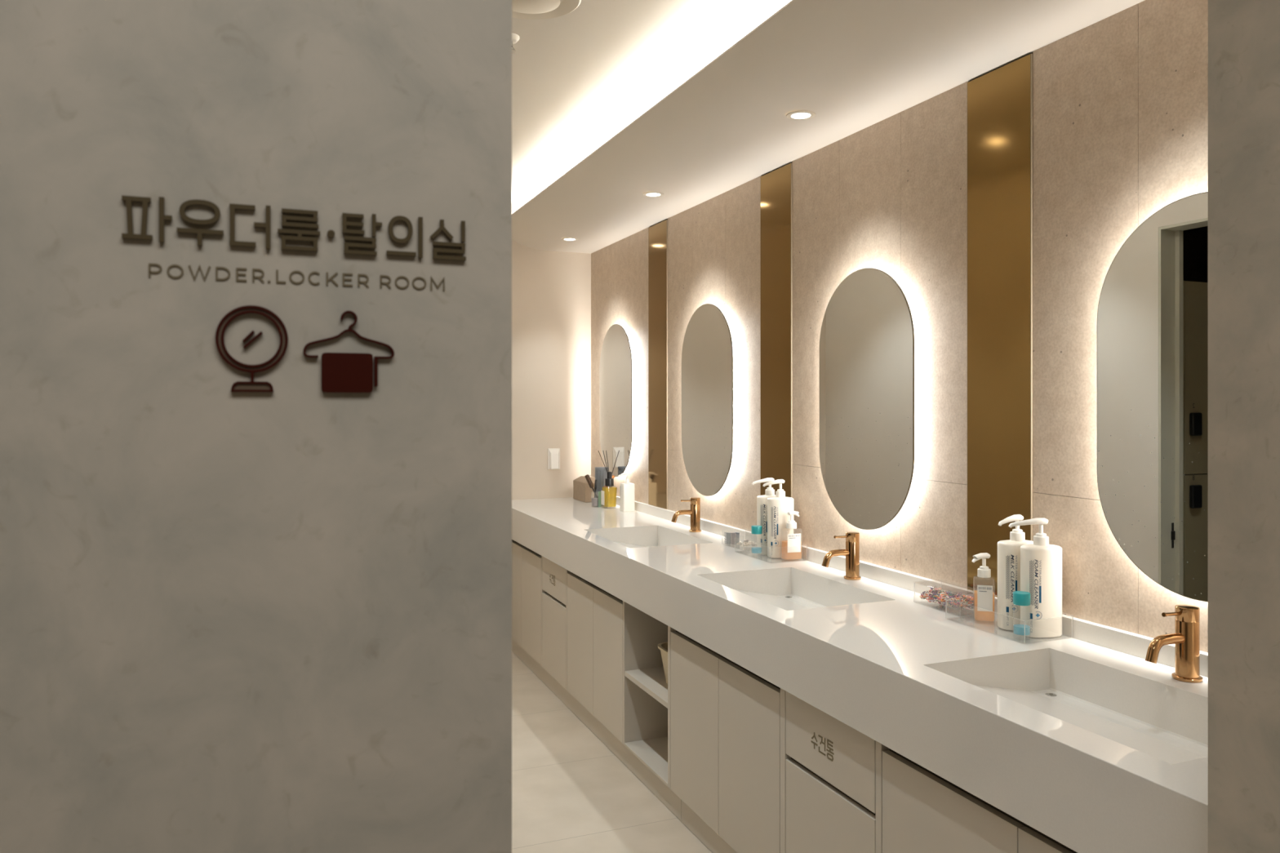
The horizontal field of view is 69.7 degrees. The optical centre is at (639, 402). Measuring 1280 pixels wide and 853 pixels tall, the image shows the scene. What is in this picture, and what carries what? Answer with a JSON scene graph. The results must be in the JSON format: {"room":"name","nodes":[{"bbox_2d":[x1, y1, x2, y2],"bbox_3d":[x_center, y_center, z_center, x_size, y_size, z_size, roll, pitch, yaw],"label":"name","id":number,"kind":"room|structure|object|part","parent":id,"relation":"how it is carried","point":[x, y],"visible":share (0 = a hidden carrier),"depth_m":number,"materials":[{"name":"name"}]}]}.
{"room":"powder room entrance","nodes":[
{"label":"powder room entrance","id":0,"kind":"room"},
{"bbox_2d":[511,204,591,499],"bbox_3d":[-1.145,0.122,5.424,1.975,2.624,0.100,0,0,-22],"label":"wall","id":1,"kind":"structure","parent":0,"point":[551,291],"depth_m":5.61,"materials":[{"name":"beige paint"}]},
{"bbox_2d":[547,448,559,469],"bbox_3d":[-0.522,0.344,5.608,0.076,0.128,0.030,0,0,-22],"label":"wall switch","id":2,"kind":"object","parent":1,"relation":"attached to","point":[553,454],"visible":1,"depth_m":5.60,"materials":[{"name":"white plastic"}]},
{"bbox_2d":[511,651,711,852],"bbox_3d":[-0.825,1.474,1.229,5.800,0.080,8.100,0,0,-22],"label":"floor","id":3,"kind":"structure","parent":0,"point":[571,793],"depth_m":3.37,"materials":[{"name":"tile"}]},
{"bbox_2d":[511,539,541,666],"bbox_3d":[-0.409,1.048,5.172,0.553,0.577,0.872,0,0,-22],"label":"base cabinet","id":4,"kind":"object","parent":3,"relation":"on","point":[526,563],"visible":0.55,"depth_m":4.92,"materials":[{"name":"beige laminate"}]},
{"bbox_3d":[-0.731,1.064,5.253,0.018,0.546,0.478,0,0,-22],"label":"door","id":5,"kind":"part","parent":4,"relation":"part of","materials":[{"name":"beige laminate"}]},
{"bbox_3d":[-0.566,1.064,4.848,0.018,0.546,0.391,0,0,-22],"label":"door","id":6,"kind":"part","parent":4,"relation":"part of","materials":[{"name":"beige laminate"}]},
{"bbox_2d":[541,555,571,690],"bbox_3d":[-0.163,1.048,4.567,0.554,0.577,0.428,0,0,-22],"label":"base cabinet","id":7,"kind":"object","parent":3,"relation":"on","point":[553,575],"depth_m":4.45,"materials":[{"name":"beige laminate"}]},
{"bbox_3d":[-0.242,1.048,4.761,0.553,0.577,0.011,0,0,-22],"label":"filler panel","id":8,"kind":"part","parent":7,"relation":"part of","materials":[{"name":"beige laminate"}]},
{"bbox_3d":[-0.085,1.048,4.376,0.553,0.577,0.015,0,0,-22],"label":"filler panel","id":9,"kind":"part","parent":7,"relation":"part of","materials":[{"name":"beige laminate"}]},
{"bbox_2d":[567,572,622,743],"bbox_3d":[0.053,1.048,4.037,0.553,0.577,0.712,0,0,-22],"label":"base cabinet","id":10,"kind":"object","parent":3,"relation":"on","point":[594,615],"visible":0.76,"depth_m":3.90,"materials":[{"name":"beige laminate"}]},
{"bbox_3d":[-0.260,1.064,4.098,0.018,0.546,0.362,0,0,-22],"label":"door","id":11,"kind":"part","parent":10,"relation":"part of","materials":[{"name":"beige laminate"}]},
{"bbox_3d":[-0.126,1.064,3.768,0.018,0.546,0.347,0,0,-22],"label":"door","id":12,"kind":"part","parent":10,"relation":"part of","materials":[{"name":"beige laminate"}]},
{"bbox_2d":[511,638,681,821],"bbox_3d":[-0.331,1.385,4.322,0.016,0.094,2.536,0,0,-22],"label":"toe kick","id":13,"kind":"object","parent":3,"relation":"on","point":[645,775],"visible":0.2,"depth_m":3.83,"materials":[{"name":"beige laminate"}]},
{"bbox_2d":[622,600,675,789],"bbox_3d":[0.275,1.048,3.495,0.553,0.577,0.455,0,0,-22],"label":"base cabinet","id":14,"kind":"object","parent":3,"relation":"on","point":[646,694],"visible":0.36,"depth_m":3.60,"materials":[{"name":"beige laminate"}]},
{"bbox_3d":[0.265,1.057,3.493,0.531,0.020,0.419,0,0,-22],"label":"shelf","id":15,"kind":"part","parent":14,"relation":"part of","materials":[{"name":"beige laminate"}]},
{"bbox_3d":[0.265,1.332,3.493,0.533,0.010,0.419,0,0,-22],"label":"panel","id":16,"kind":"part","parent":14,"relation":"part of","materials":[{"name":"beige laminate"}]},
{"bbox_2d":[657,641,667,684],"bbox_3d":[0.210,0.979,3.406,0.244,0.136,0.254,0,0,-22],"label":"storage bin","id":17,"kind":"object","parent":14,"relation":"on","point":[663,646],"visible":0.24,"depth_m":3.42,"materials":[{"name":"beige plastic"}]},
{"bbox_2d":[681,800,736,852],"bbox_3d":[0.520,1.385,2.233,0.016,0.094,1.971,0,0,-22],"label":"board","id":18,"kind":"object","parent":3,"relation":"on","point":[697,826],"visible":0.55,"depth_m":2.98,"materials":[{"name":"beige laminate"}]},
{"bbox_2d":[671,630,780,852],"bbox_3d":[0.499,1.048,2.945,0.553,0.577,0.728,0,0,-22],"label":"base cabinet","id":19,"kind":"object","parent":3,"relation":"on","point":[726,717],"visible":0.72,"depth_m":2.80,"materials":[{"name":"beige laminate"}]},
{"bbox_3d":[0.182,1.064,3.013,0.018,0.546,0.361,0,0,-22],"label":"door","id":20,"kind":"part","parent":19,"relation":"part of","materials":[{"name":"beige laminate"}]},
{"bbox_3d":[0.320,1.064,2.676,0.018,0.546,0.364,0,0,-22],"label":"door","id":21,"kind":"part","parent":19,"relation":"part of","materials":[{"name":"beige laminate"}]},
{"bbox_2d":[780,688,888,852],"bbox_3d":[0.720,1.048,2.400,0.554,0.577,0.443,0,0,-22],"label":"base cabinet","id":22,"kind":"object","parent":3,"relation":"on","point":[830,771],"depth_m":2.30,"materials":[{"name":"beige laminate"}]},
{"bbox_3d":[0.642,1.048,2.594,0.553,0.577,0.025,0,0,-22],"label":"filler panel","id":23,"kind":"part","parent":22,"relation":"part of","materials":[{"name":"beige laminate"}]},
{"bbox_3d":[0.474,1.149,2.297,0.018,0.377,0.391,0,0,-22],"label":"door","id":24,"kind":"part","parent":22,"relation":"part of","materials":[{"name":"beige laminate"}]},
{"bbox_3d":[0.800,1.048,2.205,0.553,0.577,0.021,0,0,-22],"label":"filler panel","id":25,"kind":"part","parent":22,"relation":"part of","materials":[{"name":"beige laminate"}]},
{"bbox_2d":[882,748,1076,852],"bbox_3d":[0.961,1.048,1.810,0.553,0.577,0.826,0,0,-22],"label":"base cabinet","id":26,"kind":"object","parent":3,"relation":"on","point":[923,811],"visible":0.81,"depth_m":1.91,"materials":[{"name":"beige laminate"}]},
{"bbox_3d":[0.790,1.064,1.521,0.018,0.546,0.418,0,0,-22],"label":"door","id":27,"kind":"part","parent":26,"relation":"part of","materials":[{"name":"beige laminate"}]},
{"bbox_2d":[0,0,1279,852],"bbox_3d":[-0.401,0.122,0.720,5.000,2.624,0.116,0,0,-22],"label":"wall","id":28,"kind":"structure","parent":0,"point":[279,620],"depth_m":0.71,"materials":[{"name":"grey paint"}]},
{"bbox_2d":[215,305,288,391],"bbox_3d":[-0.294,-0.041,0.698,0.051,0.066,0.004,0,0,-22],"label":"wall sign","id":29,"kind":"object","parent":28,"relation":"attached to","point":[238,386],"depth_m":0.70,"materials":[{"name":"brown plastic"}]},
{"bbox_3d":[-0.294,-0.019,0.698,0.002,0.008,0.004,0,0,-22],"label":"stem","id":30,"kind":"part","parent":29,"relation":"part of","materials":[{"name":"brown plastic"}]},
{"bbox_2d":[121,195,466,261],"bbox_3d":[-0.259,-0.134,0.712,0.249,0.034,0.003,0,0,-22],"label":"wall sign","id":31,"kind":"object","parent":28,"relation":"attached to","point":[129,199],"visible":1,"depth_m":0.71,"materials":[{"name":"brown plastic"}]},
{"bbox_2d":[148,262,444,290],"bbox_3d":[-0.260,-0.097,0.714,0.215,0.013,0.001,0,0,-22],"label":"wall sign","id":32,"kind":"object","parent":28,"relation":"attached to","point":[150,272],"visible":1,"depth_m":0.71,"materials":[{"name":"brown metal"}]},
{"bbox_2d":[302,311,394,392],"bbox_3d":[-0.229,-0.040,0.725,0.068,0.064,0.004,0,0,-22],"label":"wall sign","id":33,"kind":"object","parent":28,"relation":"attached to","point":[341,372],"depth_m":0.72,"materials":[{"name":"brown plastic"}]},
{"bbox_2d":[321,352,373,392],"bbox_3d":[-0.230,-0.023,0.724,0.039,0.031,0.004,0,0,-22],"label":"towel","id":34,"kind":"object","parent":33,"relation":"hanging from","point":[341,372],"depth_m":0.72,"materials":[{"name":"brown plastic"}]},
{"bbox_2d":[511,0,791,205],"bbox_3d":[-0.290,-1.240,3.327,1.975,0.100,4.629,0,0,-22],"label":"ceiling","id":35,"kind":"structure","parent":0,"point":[583,75],"depth_m":3.25,"materials":[{"name":"beige paint"}]},
{"bbox_2d":[511,32,519,53],"bbox_3d":[-0.425,-1.165,2.991,0.068,0.050,0.068,0,0,-22],"label":"sprinkler","id":36,"kind":"object","parent":35,"relation":"attached to","point":[515,37],"visible":0.24,"depth_m":2.98,"materials":[{"name":"white plastic"}]},
{"bbox_2d":[511,0,581,19],"bbox_3d":[-0.323,-1.178,2.687,0.304,0.024,0.304,0,0,-22],"label":"ceiling vent","id":37,"kind":"object","parent":35,"relation":"in","point":[521,9],"visible":0.77,"depth_m":2.74,"materials":[{"name":"beige"}]},
{"bbox_2d":[511,0,1144,253],"bbox_3d":[0.280,-1.058,3.506,0.625,0.264,4.529,0,0,-22],"label":"ceiling","id":38,"kind":"structure","parent":0,"point":[855,64],"depth_m":2.84,"materials":[{"name":"beige paint"}]},
{"bbox_2d":[561,237,577,240],"bbox_3d":[-0.398,-0.924,5.205,0.094,0.003,0.094,0,0,-22],"label":"recessed light","id":39,"kind":"object","parent":38,"relation":"in","point":[563,238],"visible":1,"depth_m":5.19,"materials":[{"name":"beige"}]},
{"bbox_2d":[642,191,663,196],"bbox_3d":[0.059,-0.924,4.085,0.094,0.003,0.094,0,0,-22],"label":"recessed light","id":40,"kind":"object","parent":38,"relation":"in","point":[647,193],"visible":1,"depth_m":4.08,"materials":[{"name":"beige"}]},
{"bbox_2d":[786,110,815,119],"bbox_3d":[0.518,-0.924,2.961,0.094,0.003,0.094,0,0,-22],"label":"recessed light","id":41,"kind":"object","parent":38,"relation":"in","point":[799,114],"visible":1,"depth_m":2.96,"materials":[{"name":"beige"}]},
{"bbox_2d":[591,0,1208,653],"bbox_3d":[0.597,0.244,3.635,0.100,2.380,4.529,0,0,-22],"label":"wall","id":42,"kind":"structure","parent":0,"point":[1120,101],"depth_m":2.74,"materials":[{"name":"beige stone"}]},
{"bbox_2d":[599,324,634,476],"bbox_3d":[-0.130,-0.012,5.244,0.030,0.869,0.518,0,0,-22],"label":"mirror","id":43,"kind":"object","parent":42,"relation":"attached to","point":[616,369],"visible":0.93,"depth_m":5.20,"materials":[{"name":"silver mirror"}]},
{"bbox_3d":[-0.127,-0.012,5.245,0.024,0.792,0.441,0,0,-22],"label":"mounting frame","id":44,"kind":"part","parent":43,"relation":"part of","materials":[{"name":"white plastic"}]},
{"bbox_2d":[648,219,667,509],"bbox_3d":[0.094,-0.173,4.736,0.010,1.494,0.239,0,0,-22],"label":"wall panel","id":45,"kind":"object","parent":42,"relation":"attached to","point":[657,233],"visible":0.81,"depth_m":4.72,"materials":[{"name":"brown metal"}]},
{"bbox_3d":[0.094,-0.173,4.736,0.010,1.494,0.239,0,0,-22],"label":"edge trim","id":46,"kind":"part","parent":45,"relation":"part of","materials":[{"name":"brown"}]},
{"bbox_2d":[681,303,733,496],"bbox_3d":[0.309,-0.012,4.167,0.030,0.869,0.518,0,0,-22],"label":"mirror","id":47,"kind":"object","parent":42,"relation":"attached to","point":[708,348],"visible":1,"depth_m":4.13,"materials":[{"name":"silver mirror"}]},
{"bbox_2d":[760,163,792,497],"bbox_3d":[0.540,-0.173,3.642,0.010,1.494,0.237,0,0,-22],"label":"wall panel","id":48,"kind":"object","parent":42,"relation":"attached to","point":[775,186],"visible":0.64,"depth_m":3.63,"materials":[{"name":"brown mirror"}]},
{"bbox_2d":[511,493,1208,852],"bbox_3d":[0.269,0.648,3.501,0.608,0.222,4.527,0,0,-22],"label":"countertop","id":49,"kind":"structure","parent":42,"relation":"attached to","point":[1090,744],"depth_m":2.13,"materials":[{"name":"white stone"}]},
{"bbox_2d":[573,475,595,502],"bbox_3d":[-0.308,0.508,5.495,0.118,0.151,0.225,0,0,-22],"label":"tissue box","id":50,"kind":"object","parent":49,"relation":"on","point":[582,491],"visible":0.53,"depth_m":5.43,"materials":[{"name":"beige leather"}]},
{"bbox_2d":[591,491,601,506],"bbox_3d":[-0.246,0.540,5.149,0.054,0.088,0.056,0,0,-22],"label":"cup","id":51,"kind":"object","parent":49,"relation":"on","point":[595,501],"visible":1,"depth_m":5.13,"materials":[{"name":"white plastic"}]},
{"bbox_2d":[584,474,598,497],"bbox_3d":[-0.272,0.469,5.148,0.073,0.134,0.025,0,0,-3],"label":"brush","id":52,"kind":"object","parent":51,"relation":"in","point":[587,477],"visible":1,"depth_m":5.14,"materials":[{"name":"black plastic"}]},
{"bbox_3d":[-0.283,0.441,5.147,0.051,0.079,0.025,0,0,-3],"label":"handle","id":53,"kind":"part","parent":52,"relation":"part of","materials":[{"name":"brown wood"}]},
{"bbox_2d":[594,480,597,497],"bbox_3d":[-0.249,0.483,5.161,0.014,0.102,0.028,0,0,18],"label":"brush","id":54,"kind":"object","parent":51,"relation":"in","point":[596,481],"visible":1,"depth_m":5.16,"materials":[{"name":"black plastic"}]},
{"bbox_3d":[-0.248,0.461,5.163,0.014,0.057,0.022,0,0,18],"label":"handle","id":55,"kind":"part","parent":54,"relation":"part of","materials":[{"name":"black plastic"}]},
{"bbox_2d":[595,466,608,505],"bbox_3d":[-0.219,0.476,5.240,0.075,0.215,0.075,0,0,-22],"label":"canister","id":56,"kind":"object","parent":49,"relation":"on","point":[601,473],"visible":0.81,"depth_m":5.21,"materials":[{"name":"grey plastic"}]},
{"bbox_3d":[-0.219,0.376,5.240,0.075,0.016,0.075,0,0,-22],"label":"lid","id":57,"kind":"part","parent":56,"relation":"part of","materials":[{"name":"grey stone"}]},
{"bbox_2d":[598,450,619,505],"bbox_3d":[-0.175,0.424,5.094,0.101,0.319,0.086,0,0,-40],"label":"reed diffuser","id":58,"kind":"object","parent":49,"relation":"on","point":[609,482],"visible":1,"depth_m":5.09,"materials":[{"name":"clear plastic"}]},
{"bbox_2d":[617,472,634,511],"bbox_3d":[-0.078,0.480,4.949,0.085,0.206,0.066,0,0,-22],"label":"soap dispenser","id":59,"kind":"object","parent":49,"relation":"on","point":[626,489],"visible":1,"depth_m":4.93,"materials":[{"name":"white plastic"}]},
{"bbox_2d":[585,525,711,548],"bbox_3d":[0.023,0.633,4.029,0.372,0.098,0.585,0,0,-22],"label":"basin","id":60,"kind":"object","parent":49,"relation":"in","point":[635,536],"depth_m":4.29,"materials":[{"name":"white ceramic"}]},
{"bbox_2d":[671,497,701,532],"bbox_3d":[0.209,0.507,4.146,0.146,0.154,0.057,0,0,-22],"label":"faucet","id":61,"kind":"object","parent":49,"relation":"on","point":[695,512],"visible":1,"depth_m":4.14,"materials":[{"name":"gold metal"}]},
{"bbox_3d":[0.190,0.512,4.138,0.106,0.057,0.021,0,0,-22],"label":"spout","id":62,"kind":"part","parent":61,"relation":"part of","materials":[{"name":"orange metal"}]},
{"bbox_2d":[697,567,894,610],"bbox_3d":[0.474,0.633,2.921,0.372,0.098,0.586,0,0,-22],"label":"basin","id":63,"kind":"object","parent":49,"relation":"in","point":[780,588],"depth_m":3.14,"materials":[{"name":"white ceramic"}]},
{"bbox_2d":[822,531,861,580],"bbox_3d":[0.663,0.507,3.032,0.146,0.154,0.057,0,0,-22],"label":"faucet","id":64,"kind":"object","parent":49,"relation":"on","point":[851,552],"visible":1,"depth_m":3.03,"materials":[{"name":"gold metal"}]},
{"bbox_3d":[0.644,0.512,3.024,0.106,0.057,0.021,0,0,-22],"label":"spout","id":65,"kind":"part","parent":64,"relation":"part of","materials":[{"name":"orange metal"}]},
{"bbox_3d":[0.665,0.443,3.032,0.046,0.008,0.007,0,0,-22],"label":"lever","id":66,"kind":"part","parent":64,"relation":"part of","materials":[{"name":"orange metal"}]},
{"bbox_2d":[923,648,1208,764],"bbox_3d":[0.917,0.633,1.836,0.372,0.098,0.608,0,0,-22],"label":"basin","id":67,"kind":"object","parent":49,"relation":"in","point":[1156,720],"depth_m":2.00,"materials":[{"name":"white stone"}]},
{"bbox_2d":[1145,604,1203,683],"bbox_3d":[1.114,0.507,1.925,0.146,0.154,0.057,0,0,-22],"label":"faucet","id":68,"kind":"object","parent":49,"relation":"on","point":[1185,638],"visible":1,"depth_m":1.92,"materials":[{"name":"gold metal"}]},
{"bbox_3d":[1.095,0.512,1.917,0.106,0.057,0.021,0,0,-22],"label":"spout","id":69,"kind":"part","parent":68,"relation":"part of","materials":[{"name":"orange metal"}]},
{"bbox_3d":[1.116,0.443,1.926,0.046,0.008,0.007,0,0,-22],"label":"lever","id":70,"kind":"part","parent":68,"relation":"part of","materials":[{"name":"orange metal"}]},
{"bbox_3d":[0.881,0.553,2.611,0.104,0.061,0.197,0,0,-22],"label":"acrylic box","id":71,"kind":"object","parent":49,"relation":"on","visible":0},
{"bbox_2d":[919,586,973,609],"bbox_3d":[0.881,0.553,2.612,0.084,0.042,0.180,0,0,-22],"label":"ties","id":72,"kind":"object","parent":71,"relation":"on","point":[941,596],"visible":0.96,"depth_m":2.59,"materials":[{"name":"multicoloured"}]},
{"bbox_3d":[0.423,0.555,3.723,0.110,0.058,0.185,0,0,-22],"label":"acrylic box","id":73,"kind":"object","parent":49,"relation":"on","visible":0},
{"bbox_2d":[724,532,730,544],"bbox_3d":[0.359,0.557,3.775,0.006,0.048,0.033,0,0,-39],"label":"comb","id":74,"kind":"object","parent":73,"relation":"in","point":[727,538],"visible":1,"depth_m":3.77,"materials":[{"name":"grey plastic"}]},
{"bbox_2d":[730,532,736,545],"bbox_3d":[0.380,0.557,3.767,0.006,0.048,0.033,0,0,-39],"label":"comb","id":75,"kind":"object","parent":73,"relation":"in","point":[733,540],"visible":1,"depth_m":3.76,"materials":[{"name":"grey plastic"}]},
{"bbox_2d":[733,532,739,544],"bbox_3d":[0.396,0.557,3.779,0.006,0.048,0.033,0,0,-36],"label":"comb","id":76,"kind":"object","parent":73,"relation":"in","point":[737,533],"visible":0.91,"depth_m":3.77,"materials":[{"name":"grey plastic"}]},
{"bbox_2d":[737,539,756,546],"bbox_3d":[0.437,0.563,3.683,0.082,0.022,0.082,0,0,-22],"label":"ties","id":77,"kind":"object","parent":73,"relation":"on","point":[748,543],"visible":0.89,"depth_m":3.66,"materials":[{"name":"beige"}]},
{"bbox_3d":[0.493,0.556,3.493,0.155,0.056,0.280,0,0,-22],"label":"acrylic tray","id":78,"kind":"object","parent":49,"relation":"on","visible":0},
{"bbox_2d":[751,525,761,553],"bbox_3d":[0.441,0.524,3.480,0.040,0.114,0.040,0,0,-22],"label":"lotion bottle","id":79,"kind":"object","parent":78,"relation":"on","point":[757,530],"visible":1,"depth_m":3.46,"materials":[{"name":"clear plastic"}]},
{"bbox_2d":[751,477,775,555],"bbox_3d":[0.486,0.435,3.534,0.126,0.292,0.063,0,0,-8],"label":"pump bottle","id":80,"kind":"object","parent":78,"relation":"on","point":[762,500],"visible":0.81,"depth_m":3.51,"materials":[{"name":"beige plastic"}]},
{"bbox_2d":[761,505,762,533],"bbox_3d":[0.464,0.445,3.507,0.007,0.111,0.005,0,0,-8],"label":"print","id":81,"kind":"object","parent":80,"relation":"attached to","point":[762,505],"depth_m":3.51},
{"bbox_3d":[0.500,0.320,3.536,0.025,0.029,0.025,0,0,-8],"label":"stem","id":82,"kind":"part","parent":80,"relation":"part of","materials":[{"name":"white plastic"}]},
{"bbox_2d":[762,479,793,558],"bbox_3d":[0.516,0.435,3.462,0.124,0.292,0.063,0,0,-8],"label":"pump bottle","id":83,"kind":"object","parent":78,"relation":"on","point":[779,506],"visible":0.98,"depth_m":3.43,"materials":[{"name":"beige plastic"}]},
{"bbox_2d":[770,506,772,536],"bbox_3d":[0.493,0.445,3.434,0.007,0.111,0.005,0,0,-8],"label":"print","id":84,"kind":"object","parent":83,"relation":"attached to","point":[771,507],"depth_m":3.44},
{"bbox_3d":[0.529,0.320,3.464,0.025,0.029,0.025,0,0,-8],"label":"stem","id":85,"kind":"part","parent":83,"relation":"part of","materials":[{"name":"white plastic"}]},
{"bbox_2d":[781,511,801,559],"bbox_3d":[0.561,0.491,3.402,0.074,0.180,0.044,0,0,-16],"label":"soap bottle","id":86,"kind":"object","parent":78,"relation":"on","point":[791,548],"visible":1,"depth_m":3.38,"materials":[{"name":"clear plastic"}]},
{"bbox_3d":[0.561,0.430,3.403,0.027,0.027,0.027,0,0,-16],"label":"stem","id":87,"kind":"part","parent":86,"relation":"part of","materials":[{"name":"white plastic"}]},
{"bbox_3d":[0.948,0.556,2.378,0.155,0.056,0.280,0,0,-22],"label":"acrylic tray","id":88,"kind":"object","parent":49,"relation":"on","visible":0},
{"bbox_2d":[971,552,994,621],"bbox_3d":[0.915,0.491,2.453,0.059,0.180,0.055,0,0,16],"label":"soap bottle","id":89,"kind":"object","parent":88,"relation":"on","point":[984,597],"visible":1,"depth_m":2.43,"materials":[{"name":"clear plastic"}]},
{"bbox_3d":[0.918,0.430,2.453,0.023,0.027,0.023,0,0,16],"label":"stem","id":90,"kind":"part","parent":89,"relation":"part of","materials":[{"name":"white plastic"}]},
{"bbox_2d":[997,514,1033,630],"bbox_3d":[0.966,0.435,2.372,0.114,0.292,0.063,0,0,-8],"label":"pump bottle","id":91,"kind":"object","parent":88,"relation":"on","point":[1009,550],"visible":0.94,"depth_m":2.35,"materials":[{"name":"beige plastic"}]},
{"bbox_2d":[1007,555,1008,599],"bbox_3d":[0.938,0.445,2.344,0.007,0.111,0.005,0,0,-8],"label":"print","id":92,"kind":"object","parent":91,"relation":"attached to","point":[1007,556],"depth_m":2.34},
{"bbox_3d":[0.974,0.320,2.373,0.025,0.029,0.025,0,0,-8],"label":"stem","id":93,"kind":"part","parent":91,"relation":"part of","materials":[{"name":"white plastic"}]},
{"bbox_2d":[1013,591,1031,635],"bbox_3d":[0.938,0.524,2.261,0.040,0.114,0.040,0,0,-22],"label":"lotion bottle","id":94,"kind":"object","parent":88,"relation":"in","point":[1020,597],"visible":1,"depth_m":2.25,"materials":[{"name":"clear plastic"}]},
{"bbox_2d":[1008,518,1062,637],"bbox_3d":[0.990,0.435,2.299,0.126,0.292,0.063,0,0,-8],"label":"pump bottle","id":95,"kind":"object","parent":88,"relation":"on","point":[1041,562],"visible":0.97,"depth_m":2.27,"materials":[{"name":"beige plastic"}]},
{"bbox_2d":[1029,560,1032,605],"bbox_3d":[0.968,0.445,2.272,0.007,0.111,0.005,0,0,-8],"label":"print","id":96,"kind":"object","parent":95,"relation":"attached to","point":[1031,560],"depth_m":2.27},
{"bbox_3d":[1.004,0.320,2.301,0.025,0.029,0.025,0,0,-8],"label":"stem","id":97,"kind":"part","parent":95,"relation":"part of","materials":[{"name":"white plastic"}]},
{"bbox_2d":[819,267,914,529],"bbox_3d":[0.756,-0.012,3.073,0.030,0.869,0.518,0,0,-22],"label":"mirror","id":98,"kind":"object","parent":42,"relation":"attached to","point":[867,336],"visible":1,"depth_m":3.05,"materials":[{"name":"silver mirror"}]},
{"bbox_2d":[608,493,1208,677],"bbox_3d":[0.541,0.571,3.612,0.020,0.067,4.527,0,0,-22],"label":"backsplash","id":99,"kind":"structure","parent":42,"relation":"attached to","point":[1116,639],"depth_m":2.78,"materials":[{"name":"white stone"}]},
{"bbox_2d":[967,53,1032,597],"bbox_3d":[0.990,-0.173,2.537,0.010,1.494,0.239,0,0,-22],"label":"wall panel","id":100,"kind":"object","parent":42,"relation":"attached to","point":[1000,100],"visible":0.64,"depth_m":2.54,"materials":[{"name":"brown metal"}]},
{"bbox_3d":[0.991,-0.173,2.537,0.010,1.494,0.239,0,0,-22],"label":"edge trim","id":101,"kind":"part","parent":100,"relation":"part of","materials":[{"name":"brown"}]},
{"bbox_2d":[1097,191,1208,602],"bbox_3d":[1.206,-0.012,1.969,0.030,0.869,0.518,0,0,-22],"label":"mirror","id":102,"kind":"object","parent":42,"relation":"attached to","point":[1153,311],"visible":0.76,"depth_m":2.05,"materials":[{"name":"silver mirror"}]}
]}

